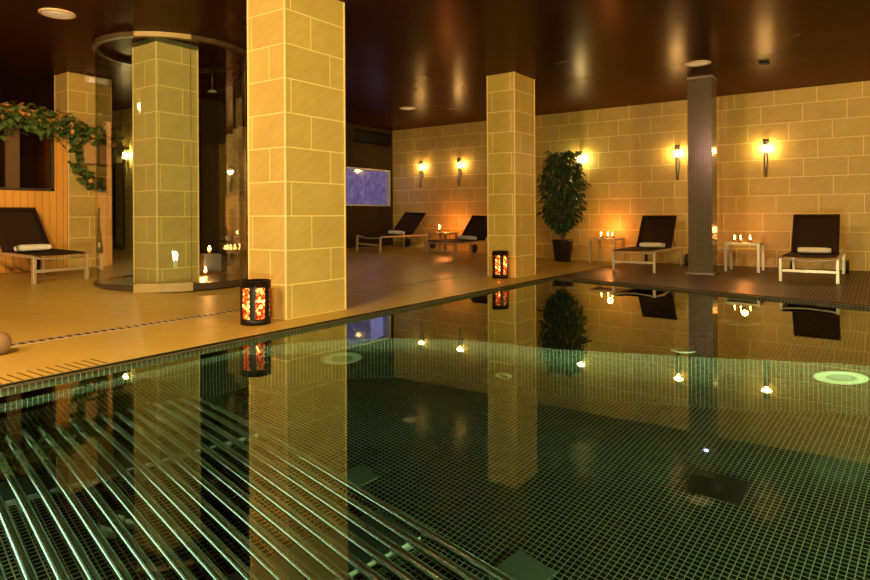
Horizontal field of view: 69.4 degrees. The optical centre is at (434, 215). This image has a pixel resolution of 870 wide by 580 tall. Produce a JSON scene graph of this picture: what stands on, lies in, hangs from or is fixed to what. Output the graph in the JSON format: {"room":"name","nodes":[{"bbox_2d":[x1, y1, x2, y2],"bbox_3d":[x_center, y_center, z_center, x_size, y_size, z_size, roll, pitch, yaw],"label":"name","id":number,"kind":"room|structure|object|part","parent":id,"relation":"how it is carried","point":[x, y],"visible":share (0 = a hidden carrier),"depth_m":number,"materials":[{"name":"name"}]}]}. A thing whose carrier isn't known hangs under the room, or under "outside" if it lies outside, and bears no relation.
{"room":"indoor spa pool","nodes":[
{"label":"indoor spa pool","id":0,"kind":"room"},
{"bbox_2d":[122,98,201,252],"bbox_3d":[-5.710,-0.545,11.951,3.900,2.950,0.200,0,0,35],"label":"wall","id":1,"kind":"structure","parent":0,"point":[126,113],"depth_m":11.87,"materials":[{"name":"stone"}]},
{"bbox_2d":[122,171,124,248],"bbox_3d":[-6.095,-0.173,12.070,0.430,1.650,0.050,0,0,35],"label":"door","id":2,"kind":"structure","parent":1,"relation":"in","point":[123,182],"depth_m":11.94,"materials":[{"name":"glass"}]},
{"bbox_2d":[122,147,128,180],"bbox_3d":[-5.833,-0.965,11.831,0.100,0.630,0.134,0,0,35],"label":"wall sconce","id":3,"kind":"object","parent":1,"relation":"attached to","point":[124,163],"visible":0.82,"depth_m":11.80,"materials":[{"name":"metal"}]},
{"bbox_2d":[199,98,392,255],"bbox_3d":[-2.700,-0.561,13.053,0.250,2.950,5.470,0,0,35],"label":"wall","id":4,"kind":"structure","parent":0,"point":[359,219],"depth_m":11.28,"materials":[{"name":"brown paint"}]},
{"bbox_2d":[346,167,389,205],"bbox_3d":[-1.861,-0.640,14.119,0.135,0.860,2.540,0,0,35],"label":"window","id":5,"kind":"structure","parent":4,"relation":"in","point":[364,186],"depth_m":14.58,"materials":[{"name":"blue"}]},
{"bbox_2d":[355,130,385,145],"bbox_3d":[-1.602,-1.797,14.758,0.070,0.310,1.290,0,0,35],"label":"air vent","id":6,"kind":"object","parent":4,"relation":"in","point":[360,136],"visible":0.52,"depth_m":14.83,"materials":[{"name":"black metal"}]},
{"bbox_2d":[0,245,619,386],"bbox_3d":[-4.824,0.905,8.206,9.650,0.640,15.850,0,0,35],"label":"floor","id":7,"kind":"structure","parent":0,"point":[60,303],"depth_m":6.12,"materials":[{"name":"beige tile"}]},
{"bbox_2d":[0,331,11,354],"bbox_3d":[-2.890,0.840,4.120,0.200,0.150,0.200,0,0,35],"label":"round pot","id":8,"kind":"object","parent":7,"relation":"on","point":[5,339],"visible":1,"depth_m":4.10,"materials":[{"name":"brown ceramic"}]},
{"bbox_2d":[0,106,66,272],"bbox_3d":[-6.706,-0.332,8.373,1.912,2.186,2.562,0,0,35],"label":"cabin","id":9,"kind":"object","parent":7,"relation":"on","point":[33,171],"visible":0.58,"depth_m":8.57,"materials":[{"name":"brown wood"}]},
{"bbox_3d":[-5.892,-0.799,7.937,0.010,0.940,1.990,0,0,35],"label":"pane","id":10,"kind":"part","parent":9,"relation":"part of","materials":[{"name":"clear glass"}]},
{"bbox_2d":[0,100,129,189],"bbox_3d":[-5.374,-0.907,8.376,0.318,1.194,2.672,0,0,35],"label":"ivy garland","id":11,"kind":"object","parent":9,"relation":"hanging from","point":[36,120],"visible":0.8,"depth_m":8.59,"materials":[{"name":"green plant"}]},
{"bbox_2d":[0,207,88,284],"bbox_3d":[-5.050,0.351,7.871,1.283,0.910,0.771,0,0,28],"label":"sun lounger","id":12,"kind":"object","parent":7,"relation":"on","point":[18,225],"visible":0.92,"depth_m":7.93,"materials":[{"name":"black fabric"}]},
{"bbox_3d":[-5.411,0.182,7.744,0.396,0.532,0.028,2,1,28],"label":"frame","id":13,"kind":"part","parent":12,"relation":"part of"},
{"bbox_3d":[-5.182,0.468,7.578,1.240,0.030,0.036,2,2,28],"label":"rail","id":14,"kind":"part","parent":12,"relation":"part of","materials":[{"name":"beige metal"}]},
{"bbox_2d":[14,244,51,251],"bbox_3d":[-5.029,0.406,7.861,0.113,0.086,0.404,0,0,28],"label":"rolled towel","id":15,"kind":"object","parent":12,"relation":"on","point":[28,247],"visible":1,"depth_m":7.82,"materials":[{"name":"white fabric"}]},
{"bbox_3d":[-4.660,0.639,7.299,0.045,0.330,0.040,2,2,28],"label":"leg","id":16,"kind":"part","parent":12,"relation":"part of","materials":[{"name":"beige metal"}]},
{"bbox_3d":[-5.184,0.616,8.306,0.040,0.300,0.036,2,2,28],"label":"leg","id":17,"kind":"part","parent":12,"relation":"part of","materials":[{"name":"beige metal"}]},
{"bbox_3d":[-5.146,0.178,8.237,0.396,0.532,0.028,2,2,28],"label":"frame","id":18,"kind":"part","parent":12,"relation":"part of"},
{"bbox_3d":[-4.357,0.634,7.864,0.045,0.330,0.040,2,2,28],"label":"leg","id":19,"kind":"part","parent":12,"relation":"part of","materials":[{"name":"beige metal"}]},
{"bbox_2d":[0,359,105,383],"bbox_3d":[-2.395,0.912,3.495,0.210,0.001,1.048,0,0,35],"label":"overflow slots","id":20,"kind":"object","parent":7,"relation":"on","point":[91,359],"visible":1,"depth_m":3.70,"materials":[{"name":"black"}]},
{"bbox_2d":[54,72,95,266],"bbox_3d":[-5.161,-0.635,9.233,0.404,2.776,0.624,0,0,35],"label":"stone column","id":21,"kind":"structure","parent":7,"relation":"on","point":[74,96],"depth_m":9.00,"materials":[{"name":"stone"}]},
{"bbox_3d":[-5.496,-0.633,9.096,0.014,2.774,0.014,0,0,35],"label":"corner trim","id":22,"kind":"part","parent":21,"relation":"part of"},
{"bbox_3d":[-5.177,-0.635,8.871,0.014,2.774,0.014,0,0,35],"label":"corner trim","id":23,"kind":"part","parent":21,"relation":"part of","materials":[{"name":"beige stone"}]},
{"bbox_2d":[80,142,94,163],"bbox_3d":[-4.915,-0.889,9.120,0.130,0.300,0.390,0,0,35],"label":"wall box","id":24,"kind":"object","parent":21,"relation":"attached to","point":[88,151],"visible":0.28,"depth_m":8.97,"materials":[{"name":"beige wood"}]},
{"bbox_2d":[84,76,94,84],"bbox_3d":[-4.923,-1.954,9.164,0.075,0.100,0.340,0,0,35],"label":"emergency light","id":25,"kind":"object","parent":21,"relation":"attached to","point":[87,79],"visible":0.41,"depth_m":9.05,"materials":[{"name":"beige plastic"}]},
{"bbox_2d":[92,31,247,292],"bbox_3d":[-3.234,-0.590,7.844,1.823,2.882,1.826,0,0,35],"label":"glass shower","id":26,"kind":"object","parent":7,"relation":"on","point":[109,60],"visible":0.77,"depth_m":7.19,"materials":[{"name":"clear glass"}]},
{"bbox_3d":[-3.737,-2.002,7.202,0.983,0.053,0.196,0,0,38],"label":"rail","id":27,"kind":"part","parent":26,"relation":"part of","materials":[{"name":"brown metal"}]},
{"bbox_3d":[-3.731,-0.589,7.200,0.942,2.734,0.146,0,0,38],"label":"glass panel","id":28,"kind":"part","parent":26,"relation":"part of","materials":[{"name":"clear glass"}]},
{"bbox_3d":[-3.789,-2.002,8.247,0.464,0.053,1.526,0,0,35],"label":"rail","id":29,"kind":"part","parent":26,"relation":"part of","materials":[{"name":"brown metal"}]},
{"bbox_3d":[-3.037,-2.006,7.013,0.596,0.053,0.114,0,0,-14],"label":"rail","id":30,"kind":"part","parent":26,"relation":"part of","materials":[{"name":"metal"}]},
{"bbox_2d":[132,38,199,282],"bbox_3d":[-3.211,-0.602,7.504,0.504,2.862,0.544,0,0,35],"label":"stone column","id":31,"kind":"structure","parent":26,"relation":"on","point":[167,159],"depth_m":7.32,"materials":[{"name":"stone"}]},
{"bbox_3d":[-3.564,-0.600,7.428,0.014,2.860,0.014,0,0,35],"label":"corner trim","id":32,"kind":"part","parent":31,"relation":"part of","materials":[{"name":"beige stone"}]},
{"bbox_3d":[-3.163,-0.602,7.146,0.014,2.860,0.014,0,0,35],"label":"corner trim","id":33,"kind":"part","parent":31,"relation":"part of","materials":[{"name":"beige stone"}]},
{"bbox_3d":[-2.858,-0.604,7.579,0.014,2.860,0.014,0,0,35],"label":"corner trim","id":34,"kind":"part","parent":31,"relation":"part of","materials":[{"name":"beige stone"}]},
{"bbox_2d":[123,274,226,283],"bbox_3d":[-3.227,0.826,7.844,1.590,0.050,1.590,0,0,35],"label":"shower tray","id":35,"kind":"object","parent":26,"relation":"on","point":[210,277],"depth_m":7.93,"materials":[{"name":"beige stone"}]},
{"bbox_2d":[203,267,207,274],"bbox_3d":[-3.061,0.742,8.375,0.068,0.115,0.066,0,0,35],"label":"candle","id":36,"kind":"object","parent":26,"relation":"on","point":[205,270],"visible":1,"depth_m":8.35,"materials":[{"name":"beige wax"}]},
{"bbox_2d":[199,253,221,274],"bbox_3d":[-3.241,0.664,8.578,0.674,0.274,0.238,0,0,0],"label":"shower bench","id":37,"kind":"object","parent":26,"relation":"on","point":[212,262],"visible":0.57,"depth_m":8.50,"materials":[{"name":"beige stone"}]},
{"bbox_2d":[207,246,211,253],"bbox_3d":[-3.071,0.469,8.553,0.068,0.115,0.066,0,0,35],"label":"candle","id":38,"kind":"object","parent":37,"relation":"on","point":[209,248],"visible":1,"depth_m":8.53,"materials":[{"name":"beige wax"}]},
{"bbox_3d":[-2.792,-2.007,8.531,0.915,0.053,0.178,0,0,33],"label":"rail","id":39,"kind":"part","parent":26,"relation":"part of","materials":[{"name":"brown metal"}]},
{"bbox_3d":[-2.502,-2.008,7.643,0.277,0.053,1.224,0,0,15],"label":"rail","id":40,"kind":"part","parent":26,"relation":"part of","materials":[{"name":"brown metal"}]},
{"bbox_3d":[-2.571,-0.595,7.654,0.470,2.734,1.106,0,0,35],"label":"glass panel","id":41,"kind":"part","parent":26,"relation":"part of","materials":[{"name":"clear glass"}]},
{"bbox_3d":[-2.784,-0.594,8.533,0.875,2.734,0.126,0,0,33],"label":"glass panel","id":42,"kind":"part","parent":26,"relation":"part of","materials":[{"name":"clear glass"}]},
{"bbox_2d":[240,279,270,325],"bbox_3d":[-1.504,0.726,5.272,0.256,0.363,0.256,0,0,35],"label":"candle lantern","id":43,"kind":"object","parent":7,"relation":"on","point":[255,294],"visible":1,"depth_m":5.18,"materials":[{"name":"black metal"}]},
{"bbox_3d":[-1.603,0.723,5.203,0.010,0.278,0.072,0,0,-35],"label":"pierced post","id":44,"kind":"part","parent":43,"relation":"part of","materials":[{"name":"black metal"}]},
{"bbox_3d":[-1.494,0.722,5.152,0.072,0.278,0.010,0,0,-5],"label":"pierced post","id":45,"kind":"part","parent":43,"relation":"part of","materials":[{"name":"black metal"}]},
{"bbox_3d":[-1.504,0.728,5.272,0.226,0.288,0.226,0,0,35],"label":"mosaic glass","id":46,"kind":"part","parent":43,"relation":"part of","materials":[{"name":"glass"}]},
{"bbox_3d":[-1.395,0.721,5.221,0.010,0.278,0.072,0,0,25],"label":"pierced post","id":47,"kind":"part","parent":43,"relation":"part of","materials":[{"name":"black metal"}]},
{"bbox_3d":[-1.406,0.721,5.340,0.010,0.278,0.072,0,0,-35],"label":"pierced post","id":48,"kind":"part","parent":43,"relation":"part of","materials":[{"name":"black metal"}]},
{"bbox_2d":[11,262,555,346],"bbox_3d":[-1.193,0.904,6.962,0.100,0.004,12.000,0,0,35],"label":"channel","id":49,"kind":"object","parent":7,"relation":"on","point":[237,310],"visible":0.68,"depth_m":5.38,"materials":[{"name":"black metal"}]},
{"bbox_2d":[247,0,345,319],"bbox_3d":[-1.283,-0.568,5.882,0.504,2.950,0.754,0,0,35],"label":"stone column","id":50,"kind":"structure","parent":7,"relation":"on","point":[296,136],"depth_m":5.64,"materials":[{"name":"stone"}]},
{"bbox_3d":[-1.696,-0.566,5.721,0.014,2.948,0.014,0,0,35],"label":"corner trim","id":51,"kind":"part","parent":50,"relation":"part of","materials":[{"name":"beige stone"}]},
{"bbox_3d":[-1.296,-0.568,5.438,0.014,2.948,0.014,0,0,35],"label":"corner trim","id":52,"kind":"part","parent":50,"relation":"part of","materials":[{"name":"beige stone"}]},
{"bbox_3d":[-0.870,-0.571,6.043,0.014,2.948,0.014,0,0,35],"label":"corner trim","id":53,"kind":"part","parent":50,"relation":"part of","materials":[{"name":"beige stone"}]},
{"bbox_2d":[356,212,435,252],"bbox_3d":[-0.850,0.351,13.921,0.777,0.840,1.935,0,0,35],"label":"sun lounger","id":54,"kind":"object","parent":7,"relation":"on","point":[409,222],"visible":0.94,"depth_m":14.19,"materials":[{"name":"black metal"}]},
{"bbox_3d":[-1.652,0.582,13.331,0.040,0.330,0.045,3,2,35],"label":"leg","id":55,"kind":"part","parent":54,"relation":"part of","materials":[{"name":"beige metal"}]},
{"bbox_3d":[-1.129,0.605,12.962,0.040,0.330,0.045,3,2,35],"label":"leg","id":56,"kind":"part","parent":54,"relation":"part of","materials":[{"name":"beige metal"}]},
{"bbox_2d":[388,230,404,234],"bbox_3d":[-0.848,0.382,13.900,0.406,0.096,0.113,0,0,35],"label":"rolled towel","id":57,"kind":"object","parent":54,"relation":"on","point":[389,231],"visible":1,"depth_m":13.85,"materials":[{"name":"white fabric"}]},
{"bbox_3d":[-0.591,0.452,13.717,0.036,0.030,1.900,3,2,35],"label":"rail","id":58,"kind":"part","parent":54,"relation":"part of","materials":[{"name":"beige metal"}]},
{"bbox_3d":[-0.371,0.200,14.082,0.028,0.484,0.504,3,2,35],"label":"frame","id":59,"kind":"part","parent":54,"relation":"part of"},
{"bbox_2d":[428,232,457,251],"bbox_3d":[0.165,0.580,13.650,0.476,0.438,0.460,0,0,35],"label":"side table","id":60,"kind":"object","parent":7,"relation":"on","point":[445,234],"visible":0.75,"depth_m":13.58,"materials":[{"name":"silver metal"}]},
{"bbox_3d":[0.171,0.387,13.645,0.460,0.035,0.460,3,2,35],"label":"table frame","id":61,"kind":"part","parent":60,"relation":"part of","materials":[{"name":"beige metal"}]},
{"bbox_2d":[425,215,486,260],"bbox_3d":[0.646,0.422,12.622,0.777,0.840,1.935,0,0,35],"label":"sun lounger","id":62,"kind":"object","parent":7,"relation":"on","point":[476,226],"visible":0.86,"depth_m":12.80,"materials":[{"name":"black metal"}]},
{"bbox_3d":[-0.157,0.653,12.032,0.040,0.330,0.045,3,2,35],"label":"leg","id":63,"kind":"part","parent":62,"relation":"part of","materials":[{"name":"beige metal"}]},
{"bbox_3d":[0.366,0.676,11.664,0.040,0.330,0.045,3,2,35],"label":"leg","id":64,"kind":"part","parent":62,"relation":"part of","materials":[{"name":"beige metal"}]},
{"bbox_2d":[458,235,476,239],"bbox_3d":[0.647,0.453,12.602,0.406,0.096,0.113,0,0,35],"label":"rolled towel","id":65,"kind":"object","parent":62,"relation":"on","point":[463,237],"visible":1,"depth_m":12.55,"materials":[{"name":"white fabric"}]},
{"bbox_3d":[0.905,0.523,12.419,0.036,0.030,1.900,2,2,35],"label":"rail","id":66,"kind":"part","parent":62,"relation":"part of","materials":[{"name":"beige metal"}]},
{"bbox_2d":[492,251,507,278],"bbox_3d":[0.931,0.704,8.987,0.236,0.383,0.236,0,0,35],"label":"candle lantern","id":67,"kind":"object","parent":7,"relation":"on","point":[499,258],"visible":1,"depth_m":8.90,"materials":[{"name":"black metal"}]},
{"bbox_3d":[0.840,0.699,8.924,0.010,0.294,0.070,0,0,-35],"label":"pierced post","id":68,"kind":"part","parent":67,"relation":"part of","materials":[{"name":"black metal"}]},
{"bbox_3d":[0.931,0.705,8.987,0.206,0.304,0.206,0,0,35],"label":"mosaic glass","id":69,"kind":"part","parent":67,"relation":"part of","materials":[{"name":"glass"}]},
{"bbox_3d":[0.940,0.699,8.877,0.070,0.294,0.010,0,0,-5],"label":"pierced post","id":70,"kind":"part","parent":67,"relation":"part of","materials":[{"name":"black metal"}]},
{"bbox_2d":[486,72,535,277],"bbox_3d":[1.144,-0.581,9.395,0.464,2.950,0.654,0,0,35],"label":"stone column","id":71,"kind":"structure","parent":7,"relation":"on","point":[511,197],"depth_m":9.16,"materials":[{"name":"stone"}]},
{"bbox_3d":[0.776,-0.579,9.263,0.014,2.948,0.014,0,0,35],"label":"corner trim","id":72,"kind":"part","parent":71,"relation":"part of","materials":[{"name":"beige stone"}]},
{"bbox_3d":[1.144,-0.581,9.004,0.014,2.948,0.014,0,0,35],"label":"corner trim","id":73,"kind":"part","parent":71,"relation":"part of","materials":[{"name":"beige stone"}]},
{"bbox_3d":[1.513,-0.583,9.527,0.014,2.948,0.014,0,0,35],"label":"corner trim","id":74,"kind":"part","parent":71,"relation":"part of","materials":[{"name":"beige stone"}]},
{"bbox_2d":[536,150,591,261],"bbox_3d":[2.473,-0.178,12.161,1.069,2.130,0.853,0,0,35],"label":"potted ficus","id":75,"kind":"object","parent":7,"relation":"on","point":[562,248],"visible":1,"depth_m":12.02,"materials":[{"name":"green plant"}]},
{"bbox_2d":[589,237,624,263],"bbox_3d":[3.192,0.653,11.675,0.500,0.460,0.500,0,0,35],"label":"side table","id":76,"kind":"object","parent":7,"relation":"on","point":[597,238],"visible":0.87,"depth_m":11.61,"materials":[{"name":"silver metal"}]},
{"bbox_3d":[2.869,0.672,11.619,0.036,0.425,0.036,0,0,35],"label":"leg","id":77,"kind":"part","parent":76,"relation":"part of","materials":[{"name":"beige metal"}]},
{"bbox_3d":[3.137,0.671,11.998,0.036,0.425,0.036,0,0,35],"label":"leg","id":78,"kind":"part","parent":76,"relation":"part of","materials":[{"name":"beige metal"}]},
{"bbox_3d":[3.191,0.441,11.675,0.500,0.035,0.500,0,0,35],"label":"table frame","id":79,"kind":"part","parent":76,"relation":"part of","materials":[{"name":"beige metal"}]},
{"bbox_3d":[3.249,0.670,11.352,0.036,0.425,0.036,0,0,35],"label":"leg","id":80,"kind":"part","parent":76,"relation":"part of","materials":[{"name":"beige metal"}]},
{"bbox_3d":[3.516,0.669,11.731,0.036,0.425,0.036,0,0,35],"label":"leg","id":81,"kind":"part","parent":76,"relation":"part of","materials":[{"name":"beige metal"}]},
{"bbox_2d":[0,0,869,130],"bbox_3d":[-1.223,-2.094,5.657,18.500,0.100,15.850,0,0,35],"label":"ceiling","id":82,"kind":"structure","parent":0,"point":[434,57],"depth_m":7.64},
{"bbox_2d":[38,8,75,18],"bbox_3d":[-3.795,-2.022,6.313,0.330,0.015,0.330,0,0,35],"label":"recessed light","id":83,"kind":"object","parent":82,"relation":"in","point":[56,13],"visible":1,"depth_m":6.30,"materials":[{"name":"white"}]},
{"bbox_2d":[41,10,72,17],"bbox_3d":[-3.795,-2.025,6.313,0.274,0.007,0.274,0,0,35],"label":"diffuser","id":84,"kind":"object","parent":83,"relation":"attached to","point":[48,13],"depth_m":6.30,"materials":[{"name":"beige plastic"}]},
{"bbox_2d":[208,62,216,92],"bbox_3d":[-2.961,-1.835,8.345,0.120,0.400,0.120,0,0,35],"label":"shower","id":85,"kind":"object","parent":82,"relation":"hanging from","point":[211,90],"visible":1,"depth_m":8.34,"materials":[{"name":"silver metal"}]},
{"bbox_3d":[-2.961,-1.845,8.345,0.015,0.380,0.015,0,0,-32],"label":"arm","id":86,"kind":"part","parent":85,"relation":"part of","materials":[{"name":"metal"}]},
{"bbox_2d":[399,107,416,109],"bbox_3d":[-0.517,-2.039,12.004,0.330,0.015,0.330,0,0,35],"label":"recessed light","id":87,"kind":"object","parent":82,"relation":"in","point":[401,108],"visible":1,"depth_m":12.01,"materials":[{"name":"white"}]},
{"bbox_2d":[685,60,710,66],"bbox_3d":[3.577,-2.060,8.543,0.330,0.015,0.330,0,0,35],"label":"recessed light","id":88,"kind":"object","parent":82,"relation":"in","point":[697,63],"visible":1,"depth_m":8.54,"materials":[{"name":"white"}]},
{"bbox_2d":[687,62,708,65],"bbox_3d":[3.577,-2.063,8.543,0.274,0.007,0.274,0,0,35],"label":"diffuser","id":89,"kind":"object","parent":88,"relation":"attached to","point":[688,63],"depth_m":8.54,"materials":[{"name":"beige plastic"}]},
{"bbox_2d":[758,61,769,65],"bbox_3d":[4.453,-2.048,8.501,0.120,0.049,0.120,0,0,35],"label":"ceiling sensor","id":90,"kind":"object","parent":82,"relation":"attached to","point":[763,63],"visible":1,"depth_m":8.48,"materials":[{"name":"black plastic"}]},
{"bbox_2d":[552,239,573,261],"bbox_3d":[2.470,0.682,12.160,0.430,0.410,0.430,0,0,35],"label":"pot","id":91,"kind":"object","parent":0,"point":[562,248],"depth_m":12.01,"materials":[{"name":"black"}]},
{"bbox_2d":[392,81,869,270],"bbox_3d":[5.002,-0.601,11.092,14.600,2.950,0.200,0,0,35],"label":"wall","id":92,"kind":"structure","parent":0,"point":[818,148],"depth_m":11.40,"materials":[{"name":"stone"}]},
{"bbox_2d":[418,161,423,187],"bbox_3d":[-0.328,-0.953,14.642,0.100,0.630,0.134,0,0,35],"label":"wall sconce","id":93,"kind":"object","parent":92,"relation":"attached to","point":[421,172],"visible":1,"depth_m":14.61,"materials":[{"name":"metal"}]},
{"bbox_2d":[457,158,461,185],"bbox_3d":[0.547,-0.958,14.026,0.100,0.630,0.134,0,0,35],"label":"wall sconce","id":94,"kind":"object","parent":92,"relation":"attached to","point":[459,169],"visible":1,"depth_m":13.99,"materials":[{"name":"metal"}]},
{"bbox_2d":[577,151,582,180],"bbox_3d":[2.860,-0.940,12.396,0.100,0.630,0.134,0,0,35],"label":"wall sconce","id":95,"kind":"object","parent":92,"relation":"attached to","point":[579,152],"visible":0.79,"depth_m":12.35,"materials":[{"name":"metal"}]},
{"bbox_2d":[674,145,679,179],"bbox_3d":[4.372,-0.948,11.330,0.100,0.630,0.134,0,0,35],"label":"wall sconce","id":96,"kind":"object","parent":92,"relation":"attached to","point":[676,147],"visible":1,"depth_m":11.29,"materials":[{"name":"metal"}]},
{"bbox_2d":[762,139,768,176],"bbox_3d":[5.533,-0.954,10.511,0.100,0.630,0.134,0,0,35],"label":"wall sconce","id":97,"kind":"object","parent":92,"relation":"attached to","point":[764,141],"visible":1,"depth_m":10.48,"materials":[{"name":"metal"}]},
{"bbox_2d":[554,263,869,305],"bbox_3d":[5.626,1.021,6.976,8.850,0.300,5.819,0,0,35],"label":"floor","id":98,"kind":"structure","parent":0,"point":[853,288],"depth_m":8.40,"materials":[{"name":"tile"}]},
{"bbox_2d":[612,215,687,272],"bbox_3d":[3.648,0.444,10.604,0.770,0.874,1.935,0,0,35],"label":"sun lounger","id":99,"kind":"object","parent":98,"relation":"on","point":[653,229],"visible":0.93,"depth_m":10.82,"materials":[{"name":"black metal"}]},
{"bbox_3d":[2.843,0.720,10.016,0.040,0.330,0.045,0,0,35],"label":"leg","id":100,"kind":"part","parent":99,"relation":"part of","materials":[{"name":"beige metal"}]},
{"bbox_3d":[3.598,0.286,11.021,0.028,0.541,0.376,0,0,35],"label":"frame","id":101,"kind":"part","parent":99,"relation":"part of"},
{"bbox_2d":[639,242,664,247],"bbox_3d":[3.681,0.507,10.647,0.404,0.087,0.113,0,0,35],"label":"rolled towel","id":102,"kind":"object","parent":99,"relation":"on","point":[644,244],"visible":1,"depth_m":10.61,"materials":[{"name":"white fabric"}]},
{"bbox_3d":[3.366,0.717,9.647,0.040,0.330,0.045,0,0,35],"label":"leg","id":103,"kind":"part","parent":99,"relation":"part of","materials":[{"name":"beige metal"}]},
{"bbox_3d":[3.900,0.565,10.405,0.036,0.030,1.900,0,0,35],"label":"rail","id":104,"kind":"part","parent":99,"relation":"part of","materials":[{"name":"beige metal"}]},
{"bbox_3d":[4.056,0.284,10.698,0.028,0.541,0.376,0,0,35],"label":"frame","id":105,"kind":"part","parent":99,"relation":"part of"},
{"bbox_3d":[4.287,0.728,10.953,0.036,0.300,0.040,0,0,35],"label":"leg","id":106,"kind":"part","parent":99,"relation":"part of","materials":[{"name":"beige metal"}]},
{"bbox_2d":[686,75,719,274],"bbox_3d":[4.041,-0.596,9.494,0.400,2.950,0.400,0,0,35],"label":"column","id":107,"kind":"structure","parent":98,"relation":"on","point":[701,90],"depth_m":9.37,"materials":[{"name":"tile"}]},
{"bbox_3d":[4.048,0.869,9.494,0.400,0.020,0.400,0,0,35],"label":"plate","id":108,"kind":"part","parent":107,"relation":"part of","materials":[{"name":"metal"}]},
{"bbox_2d":[724,241,764,272],"bbox_3d":[4.866,0.649,9.884,0.500,0.450,0.500,0,0,35],"label":"side table","id":109,"kind":"object","parent":98,"relation":"on","point":[731,243],"visible":1,"depth_m":9.81,"materials":[{"name":"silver metal"}]},
{"bbox_3d":[4.543,0.669,9.828,0.036,0.415,0.036,0,0,35],"label":"leg","id":110,"kind":"part","parent":109,"relation":"part of","materials":[{"name":"beige metal"}]},
{"bbox_3d":[4.810,0.667,10.207,0.036,0.415,0.036,0,0,35],"label":"leg","id":111,"kind":"part","parent":109,"relation":"part of","materials":[{"name":"beige metal"}]},
{"bbox_2d":[732,235,736,241],"bbox_3d":[4.750,0.368,9.964,0.070,0.115,0.068,0,0,35],"label":"candle","id":112,"kind":"object","parent":109,"relation":"on","point":[734,238],"visible":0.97,"depth_m":9.95,"materials":[{"name":"beige wax"}]},
{"bbox_2d":[738,235,742,241],"bbox_3d":[4.786,0.367,9.841,0.070,0.115,0.068,0,0,35],"label":"candle","id":113,"kind":"object","parent":109,"relation":"on","point":[740,238],"visible":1,"depth_m":9.82,"materials":[{"name":"beige wax"}]},
{"bbox_3d":[4.865,0.442,9.884,0.500,0.035,0.500,0,0,35],"label":"table frame","id":114,"kind":"part","parent":109,"relation":"part of","materials":[{"name":"beige metal"}]},
{"bbox_3d":[4.922,0.667,9.560,0.036,0.415,0.036,0,0,35],"label":"leg","id":115,"kind":"part","parent":109,"relation":"part of","materials":[{"name":"beige metal"}]},
{"bbox_3d":[5.189,0.665,9.940,0.036,0.415,0.036,0,0,35],"label":"leg","id":116,"kind":"part","parent":109,"relation":"part of","materials":[{"name":"beige metal"}]},
{"bbox_2d":[779,214,848,283],"bbox_3d":[5.388,0.430,8.925,0.770,0.884,1.935,0,0,35],"label":"sun lounger","id":117,"kind":"object","parent":98,"relation":"on","point":[808,230],"visible":0.96,"depth_m":9.06,"materials":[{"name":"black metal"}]},
{"bbox_3d":[4.583,0.711,8.337,0.040,0.330,0.045,0,0,35],"label":"leg","id":118,"kind":"part","parent":117,"relation":"part of","materials":[{"name":"beige metal"}]},
{"bbox_3d":[5.504,0.721,9.642,0.036,0.300,0.040,0,0,35],"label":"leg","id":119,"kind":"part","parent":117,"relation":"part of","materials":[{"name":"beige metal"}]},
{"bbox_3d":[5.278,0.272,9.256,0.028,0.551,0.367,0,0,35],"label":"frame","id":120,"kind":"part","parent":117,"relation":"part of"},
{"bbox_2d":[798,247,830,253],"bbox_3d":[5.364,0.498,8.886,0.404,0.087,0.113,0,0,35],"label":"rolled towel","id":121,"kind":"object","parent":117,"relation":"on","point":[817,250],"visible":1,"depth_m":8.85,"materials":[{"name":"white fabric"}]},
{"bbox_3d":[5.106,0.708,7.968,0.040,0.330,0.045,0,0,35],"label":"leg","id":122,"kind":"part","parent":117,"relation":"part of","materials":[{"name":"beige metal"}]},
{"bbox_3d":[5.736,0.270,8.933,0.028,0.551,0.367,0,0,35],"label":"frame","id":123,"kind":"part","parent":117,"relation":"part of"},
{"bbox_3d":[5.640,0.555,8.726,0.036,0.030,1.900,0,0,35],"label":"rail","id":124,"kind":"part","parent":117,"relation":"part of","materials":[{"name":"beige metal"}]},
{"bbox_3d":[6.027,0.718,9.274,0.036,0.300,0.040,0,0,35],"label":"leg","id":125,"kind":"part","parent":117,"relation":"part of","materials":[{"name":"beige metal"}]},
{"bbox_3d":[1.766,1.526,1.495,8.850,1.230,12.470,0,0,35],"label":"wall","id":126,"kind":"structure","parent":0,"visible":0},
{"bbox_2d":[0,279,869,579],"bbox_3d":[1.762,0.921,1.495,8.849,0.001,12.469,0,0,35],"label":"pool water","id":127,"kind":"object","parent":126,"relation":"in","point":[555,429],"depth_m":2.50,"materials":[{"name":"green liquid"}]},
{"bbox_2d":[0,276,869,392],"bbox_3d":[1.758,0.956,1.499,8.862,0.110,12.470,0,0,35],"label":"trim","id":128,"kind":"structure","parent":126,"relation":"attached to","point":[196,350],"depth_m":5.09,"materials":[{"name":"tile"}]}
]}

